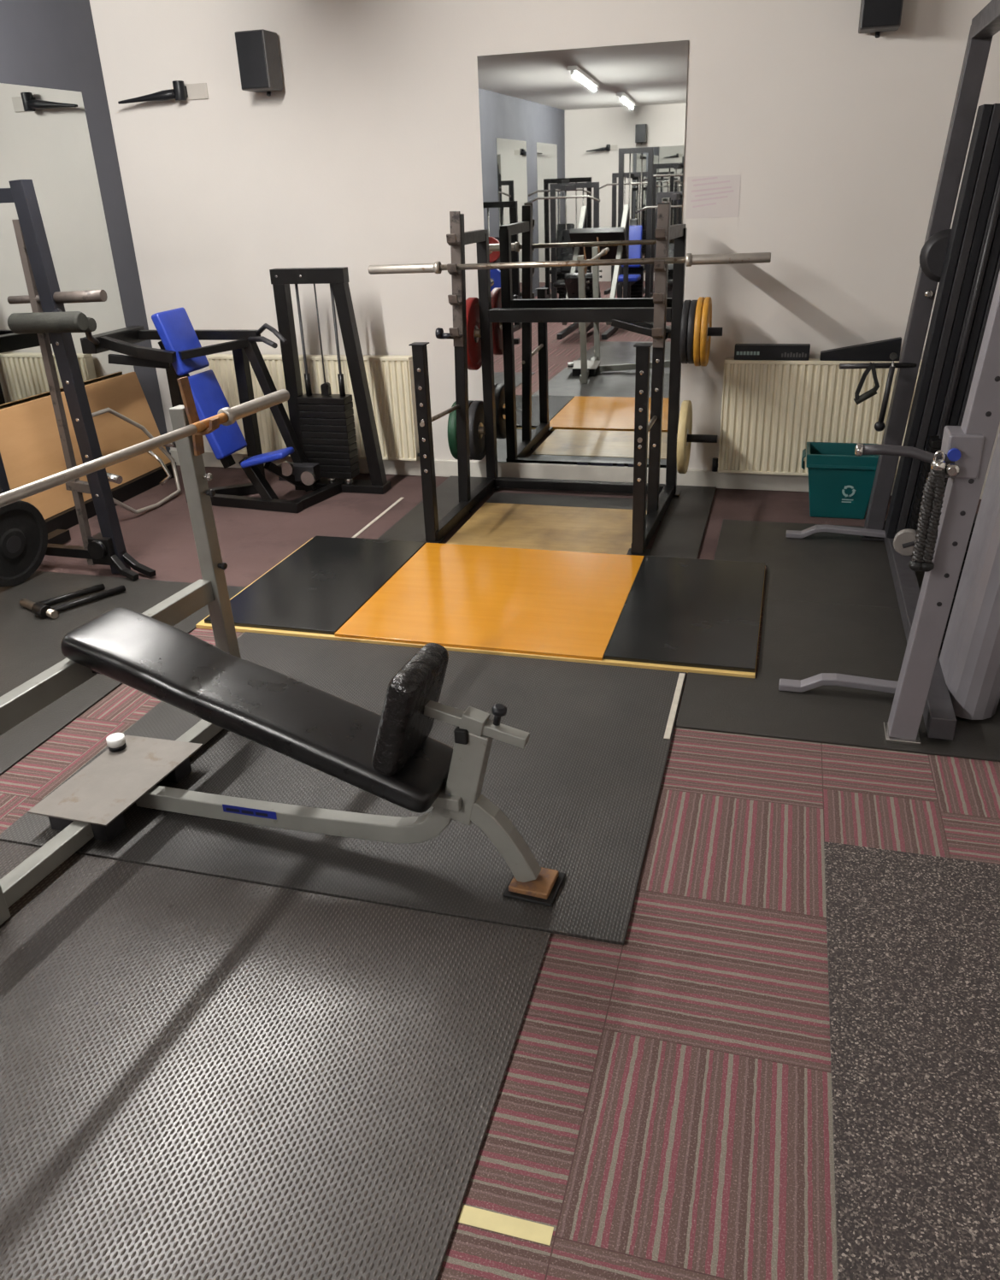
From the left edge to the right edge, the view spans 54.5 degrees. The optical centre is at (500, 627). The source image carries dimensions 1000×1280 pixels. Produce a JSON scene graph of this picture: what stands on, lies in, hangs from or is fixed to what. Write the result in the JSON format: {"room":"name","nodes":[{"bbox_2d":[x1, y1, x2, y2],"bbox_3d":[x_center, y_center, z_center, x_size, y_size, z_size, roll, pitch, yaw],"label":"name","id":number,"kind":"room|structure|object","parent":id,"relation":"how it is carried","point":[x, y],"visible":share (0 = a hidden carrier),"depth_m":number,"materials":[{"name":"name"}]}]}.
{"room":"gym","nodes":[
{"label":"gym","id":0,"kind":"room"},
{"bbox_2d":[0,0,170,452],"bbox_3d":[-4.348,0.249,0.623,0.150,3.000,13.520,5,25,15],"label":"wall","id":1,"kind":"structure","parent":0,"point":[44,44],"depth_m":5.90,"materials":[{"name":"grey paint"}]},
{"bbox_2d":[0,82,134,409],"bbox_3d":[-2.758,-1.823,5.522,0.007,2.265,1.915,5,25,15],"label":"wall mirror","id":2,"kind":"object","parent":1,"relation":"attached to","point":[44,136],"visible":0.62,"depth_m":5.74,"materials":[{"name":"clear glass"}]},
{"bbox_2d":[0,465,999,1279],"bbox_3d":[-0.975,1.891,0.342,7.150,0.100,13.920,5,25,15],"label":"floor","id":3,"kind":"structure","parent":0,"point":[663,1105],"depth_m":2.34,"materials":[{"name":"carpet"}]},
{"bbox_2d":[0,371,177,533],"bbox_3d":[-2.785,-0.769,5.305,0.180,0.749,3.160,5,25,15],"label":"plywood sheet","id":4,"kind":"object","parent":3,"relation":"on","point":[31,449],"visible":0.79,"depth_m":5.88,"materials":[{"name":"brown wood"}]},
{"bbox_2d":[0,570,245,775],"bbox_3d":[-2.167,0.072,4.227,1.430,0.069,1.730,5,25,15],"label":"rubber mat","id":5,"kind":"object","parent":3,"relation":"on","point":[30,643],"depth_m":4.46,"materials":[{"name":"black rubber"}]},
{"bbox_2d":[0,500,47,586],"bbox_3d":[-2.447,-0.421,4.858,0.104,0.441,0.443,9,27,24],"label":"weight plate","id":6,"kind":"object","parent":5,"relation":"on","point":[23,528],"visible":0.98,"depth_m":4.89,"materials":[{"name":"black rubber"}]},
{"bbox_2d":[0,179,155,580],"bbox_3d":[-2.236,-1.157,4.745,0.926,1.863,0.800,5,25,15],"label":"machine","id":7,"kind":"object","parent":5,"relation":"on","point":[49,315],"visible":0.91,"depth_m":4.65,"materials":[{"name":"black metal"}]},
{"bbox_2d":[91,407,181,514],"bbox_3d":[-2.252,-1.036,5.986,0.280,0.626,0.761,5,25,15],"label":"bar","id":8,"kind":"object","parent":3,"relation":"on","point":[112,477],"visible":0.6,"depth_m":6.13,"materials":[{"name":"grey metal"}]},
{"bbox_2d":[80,266,391,513],"bbox_3d":[-1.652,-1.356,5.761,1.594,1.364,1.130,5,25,15],"label":"machine","id":9,"kind":"object","parent":3,"relation":"on","point":[319,437],"visible":0.95,"depth_m":5.99,"materials":[{"name":"black metal"}]},
{"bbox_2d":[0,840,551,1279],"bbox_3d":[-0.945,1.092,1.958,1.732,0.008,1.805,5,25,15],"label":"rubber mat","id":10,"kind":"object","parent":3,"relation":"on","point":[203,1076],"visible":1,"depth_m":2.14,"materials":[{"name":"black rubber"}]},
{"bbox_2d":[0,631,686,944],"bbox_3d":[-0.408,0.412,3.390,1.936,0.016,1.530,5,25,15],"label":"rubber mat","id":11,"kind":"object","parent":3,"relation":"on","point":[582,793],"depth_m":3.07,"materials":[{"name":"black rubber"}]},
{"bbox_2d":[0,376,566,925],"bbox_3d":[-0.627,0.066,2.665,1.630,1.237,1.215,7,26,19],"label":"bench","id":12,"kind":"object","parent":11,"relation":"on","point":[392,756],"visible":1,"depth_m":2.73,"materials":[{"name":"black leather"}]},
{"bbox_2d":[0,389,289,507],"bbox_3d":[-1.149,-0.431,2.667,0.058,0.058,2.100,7,26,19],"label":"barbell","id":13,"kind":"object","parent":12,"relation":"on","point":[227,415],"visible":0.94,"depth_m":2.86,"materials":[{"name":"grey metal"}]},
{"bbox_2d":[351,497,403,537],"bbox_3d":[-0.720,-0.659,5.780,0.020,0.002,0.780,5,25,15],"label":"trim strip","id":14,"kind":"object","parent":3,"relation":"on","point":[400,498],"visible":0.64,"depth_m":5.75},
{"bbox_2d":[377,475,486,542],"bbox_3d":[-0.364,-0.728,5.884,0.300,0.016,1.310,5,25,15],"label":"rubber mat","id":15,"kind":"object","parent":3,"relation":"on","point":[410,527],"visible":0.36,"depth_m":5.75,"materials":[{"name":"black rubber"}]},
{"bbox_2d":[195,535,766,678],"bbox_3d":[-0.032,-0.160,4.585,2.450,0.035,1.198,5,25,15],"label":"platform","id":16,"kind":"object","parent":3,"relation":"on","point":[662,613],"visible":1,"depth_m":4.44,"materials":[{"name":"brown wood"}]},
{"bbox_2d":[458,1204,554,1245],"bbox_3d":[0.010,1.119,1.822,0.178,0.001,0.035,5,25,15],"label":"tape","id":17,"kind":"object","parent":3,"relation":"on","point":[529,1230],"visible":1,"depth_m":1.82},
{"bbox_2d":[446,502,647,554],"bbox_3d":[0.284,-0.556,5.445,0.995,0.019,0.762,5,25,15],"label":"plywood board","id":18,"kind":"object","parent":3,"relation":"on","point":[567,528],"visible":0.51,"depth_m":5.41,"materials":[{"name":"brown wood"}]},
{"bbox_2d":[408,202,723,555],"bbox_3d":[0.324,-1.385,5.258,1.645,1.641,1.180,5,25,15],"label":"rack","id":19,"kind":"object","parent":3,"relation":"on","point":[659,496],"visible":0.98,"depth_m":5.38,"materials":[{"name":"metal"}]},
{"bbox_2d":[448,401,457,459],"bbox_3d":[-0.245,-1.236,6.079,0.055,0.364,0.364,5,25,15],"label":"weight plate","id":20,"kind":"object","parent":19,"relation":"on","point":[452,437],"visible":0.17,"depth_m":5.92,"materials":[{"name":"green rubber"}]},
{"bbox_2d":[468,400,473,460],"bbox_3d":[-0.190,-1.231,6.064,0.050,0.364,0.364,5,25,15],"label":"weight plate","id":21,"kind":"object","parent":19,"relation":"on","point":[470,402],"visible":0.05,"depth_m":5.97,"materials":[{"name":"grey rubber"}]},
{"bbox_2d":[465,297,482,370],"bbox_3d":[-0.158,-1.754,5.808,0.050,0.416,0.416,5,25,15],"label":"weight plate","id":22,"kind":"object","parent":19,"relation":"on","point":[474,345],"visible":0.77,"depth_m":5.75,"materials":[{"name":"red rubber"}]},
{"bbox_2d":[468,400,485,460],"bbox_3d":[-0.137,-1.227,6.049,0.050,0.364,0.364,5,25,15],"label":"weight plate","id":23,"kind":"object","parent":19,"relation":"on","point":[477,444],"visible":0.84,"depth_m":5.97,"materials":[{"name":"grey rubber"}]},
{"bbox_2d":[368,252,771,274],"bbox_3d":[0.302,-1.865,4.983,2.100,0.078,0.062,5,25,15],"label":"barbell","id":24,"kind":"object","parent":19,"relation":"on","point":[755,257],"visible":1,"depth_m":4.94,"materials":[{"name":"metal"}]},
{"bbox_2d":[677,400,692,473],"bbox_3d":[1.087,-1.120,5.718,0.045,0.424,0.424,5,25,15],"label":"weight plate","id":25,"kind":"object","parent":19,"relation":"on","point":[685,427],"visible":0.97,"depth_m":5.58,"materials":[{"name":"beige rubber"}]},
{"bbox_2d":[679,300,691,363],"bbox_3d":[1.051,-1.665,5.474,0.035,0.344,0.344,5,25,15],"label":"weight plate","id":26,"kind":"object","parent":19,"relation":"on","point":[683,343],"visible":0.64,"depth_m":5.33,"materials":[{"name":"grey rubber"}]},
{"bbox_2d":[687,300,697,363],"bbox_3d":[1.087,-1.662,5.464,0.035,0.344,0.344,5,25,15],"label":"weight plate","id":27,"kind":"object","parent":19,"relation":"on","point":[693,303],"visible":0.67,"depth_m":5.32,"materials":[{"name":"grey rubber"}]},
{"bbox_2d":[693,296,704,365],"bbox_3d":[1.121,-1.659,5.454,0.032,0.372,0.372,5,25,15],"label":"weight plate","id":28,"kind":"object","parent":19,"relation":"on","point":[700,301],"visible":0.63,"depth_m":5.30,"materials":[{"name":"yellow rubber"}]},
{"bbox_2d":[700,296,712,366],"bbox_3d":[1.155,-1.656,5.445,0.032,0.372,0.372,5,25,15],"label":"weight plate","id":29,"kind":"object","parent":19,"relation":"on","point":[706,322],"visible":0.98,"depth_m":5.33,"materials":[{"name":"yellow rubber"}]},
{"bbox_2d":[485,492,647,510],"bbox_3d":[0.419,-0.758,5.878,0.995,0.017,0.220,5,25,15],"label":"board","id":30,"kind":"object","parent":3,"relation":"on","point":[502,498],"visible":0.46,"depth_m":5.88,"materials":[{"name":"brown wood"}]},
{"bbox_2d":[648,485,716,559],"bbox_3d":[1.049,-0.609,5.499,0.242,0.016,1.310,5,25,15],"label":"rubber mat","id":31,"kind":"object","parent":3,"relation":"on","point":[681,533],"visible":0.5,"depth_m":5.41,"materials":[{"name":"black rubber"}]},
{"bbox_2d":[713,519,925,607],"bbox_3d":[2.201,-0.288,4.701,2.275,0.008,1.117,5,25,15],"label":"rubber mat","id":32,"kind":"object","parent":3,"relation":"on","point":[822,567],"visible":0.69,"depth_m":4.83,"materials":[{"name":"black rubber"}]},
{"bbox_2d":[676,598,999,761],"bbox_3d":[1.883,0.192,3.678,2.275,0.008,1.225,5,25,15],"label":"rubber mat","id":33,"kind":"object","parent":3,"relation":"on","point":[800,640],"visible":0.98,"depth_m":3.63,"materials":[{"name":"black rubber"}]},
{"bbox_2d":[778,0,999,745],"bbox_3d":[1.685,-1.099,3.705,0.983,2.331,2.250,5,25,15],"label":"cable machine","id":34,"kind":"object","parent":33,"relation":"on","point":[955,411],"depth_m":4.06,"materials":[{"name":"silver metal"}]},
{"bbox_2d":[874,360,895,431],"bbox_3d":[1.876,-1.124,4.733,0.070,0.339,0.052,-8,25,-12],"label":"bar","id":35,"kind":"object","parent":34,"relation":"hanging from","point":[880,426],"visible":1,"depth_m":4.73,"materials":[{"name":"grey metal"}]},
{"bbox_2d":[908,450,946,572],"bbox_3d":[1.281,-0.346,2.899,0.072,0.370,0.048,5,25,15],"label":"rope","id":36,"kind":"object","parent":34,"relation":"hanging from","point":[929,516],"visible":1,"depth_m":2.89,"materials":[{"name":"black fabric"}]},
{"bbox_2d":[802,442,879,519],"bbox_3d":[1.901,-0.825,5.469,0.409,0.366,0.293,5,25,15],"label":"recycling bin","id":37,"kind":"object","parent":3,"relation":"on","point":[840,481],"visible":0.86,"depth_m":5.37,"materials":[{"name":"teal plastic"}]},
{"bbox_2d":[824,841,999,1279],"bbox_3d":[1.294,1.376,1.135,1.684,0.008,3.356,5,25,15],"label":"mat","id":38,"kind":"object","parent":3,"relation":"on","point":[914,939],"visible":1,"depth_m":2.11,"materials":[{"name":"rubber"}]},
{"bbox_2d":[89,0,999,480],"bbox_3d":[0.826,-2.267,5.675,7.050,3.000,0.150,5,25,15],"label":"wall","id":39,"kind":"structure","parent":0,"point":[835,135],"depth_m":5.62,"materials":[{"name":"white paint"}]},
{"bbox_2d":[117,80,208,104],"bbox_3d":[-2.069,-3.269,5.929,0.572,0.105,0.090,-2,25,2],"label":"bracket","id":40,"kind":"object","parent":39,"relation":"attached to","point":[180,91],"visible":1,"depth_m":5.92,"materials":[{"name":"black plastic"}]},
{"bbox_2d":[234,29,283,96],"bbox_3d":[-1.400,-3.293,5.681,0.188,0.322,0.207,5,25,15],"label":"loudspeaker","id":41,"kind":"object","parent":39,"relation":"attached to","point":[257,50],"visible":1,"depth_m":5.60,"materials":[{"name":"grey plastic"}]},
{"bbox_2d":[235,30,268,88],"bbox_3d":[-1.428,-3.263,5.589,0.174,0.282,0.008,5,25,15],"label":"grille","id":42,"kind":"object","parent":41,"relation":"attached to","point":[252,51],"depth_m":5.58,"materials":[{"name":"black fabric"}]},
{"bbox_2d":[207,353,419,460],"bbox_3d":[-1.226,-1.482,6.528,1.495,0.677,0.116,5,25,15],"label":"radiator","id":43,"kind":"object","parent":39,"relation":"attached to","point":[391,381],"visible":0.41,"depth_m":6.39,"materials":[{"name":"beige metal"}]},
{"bbox_2d":[207,353,412,360],"bbox_3d":[-1.263,-1.775,6.383,1.448,0.022,0.082,5,25,15],"label":"grille","id":44,"kind":"object","parent":43,"relation":"attached to","point":[214,356],"depth_m":6.33,"materials":[{"name":"beige metal"}]},
{"bbox_2d":[169,449,986,499],"bbox_3d":[0.854,-0.965,6.178,6.748,0.111,0.022,5,25,15],"label":"baseboard","id":45,"kind":"structure","parent":39,"relation":"attached to","point":[443,468],"depth_m":6.25,"materials":[{"name":"white paint"}]},
{"bbox_2d":[477,40,689,468],"bbox_3d":[0.478,-2.099,5.770,1.168,2.317,0.008,5,25,15],"label":"wall mirror","id":46,"kind":"object","parent":39,"relation":"attached to","point":[581,148],"visible":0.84,"depth_m":5.66,"materials":[{"name":"clear glass"}]},
{"bbox_2d":[685,174,741,218],"bbox_3d":[1.186,-2.398,5.412,0.290,0.215,0.002,5,25,15],"label":"paper notice","id":47,"kind":"object","parent":39,"relation":"attached to","point":[715,196],"visible":1,"depth_m":5.41,"materials":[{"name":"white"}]},
{"bbox_2d":[712,358,922,479],"bbox_3d":[1.940,-1.220,5.665,1.345,0.672,0.116,5,25,15],"label":"radiator","id":48,"kind":"object","parent":39,"relation":"attached to","point":[771,409],"visible":0.49,"depth_m":5.65,"materials":[{"name":"beige metal"}]},
{"bbox_2d":[734,343,810,360],"bbox_3d":[1.561,-1.583,5.582,0.416,0.084,0.061,5,25,15],"label":"case","id":49,"kind":"object","parent":48,"relation":"on","point":[742,351],"visible":1,"depth_m":5.56,"materials":[{"name":"black plastic"}]},
{"bbox_2d":[781,352,807,357],"bbox_3d":[1.673,-1.552,5.527,0.138,0.026,0.001,5,25,15],"label":"print","id":50,"kind":"object","parent":49,"relation":"attached to","point":[797,353],"depth_m":5.53},
{"bbox_2d":[724,358,922,365],"bbox_3d":[1.942,-1.506,5.510,1.303,0.022,0.082,5,25,15],"label":"grille","id":51,"kind":"object","parent":48,"relation":"attached to","point":[728,362],"depth_m":5.55,"materials":[{"name":"beige metal"}]},
{"bbox_2d":[819,336,902,361],"bbox_3d":[2.020,-1.562,5.447,0.420,0.123,0.065,5,25,15],"label":"wedge","id":52,"kind":"object","parent":48,"relation":"on","point":[886,350],"visible":0.99,"depth_m":5.42,"materials":[{"name":"black plastic"}]},
{"bbox_2d":[858,0,903,38],"bbox_3d":[1.872,-3.082,4.760,0.188,0.322,0.207,5,25,15],"label":"loudspeaker","id":53,"kind":"object","parent":39,"relation":"attached to","point":[876,16],"visible":1,"depth_m":4.71,"materials":[{"name":"grey plastic"}]},
{"bbox_2d":[861,0,902,27],"bbox_3d":[1.844,-3.053,4.668,0.174,0.282,0.008,5,25,15],"label":"grille","id":54,"kind":"object","parent":53,"relation":"attached to","point":[875,13],"depth_m":4.70,"materials":[{"name":"black fabric"}]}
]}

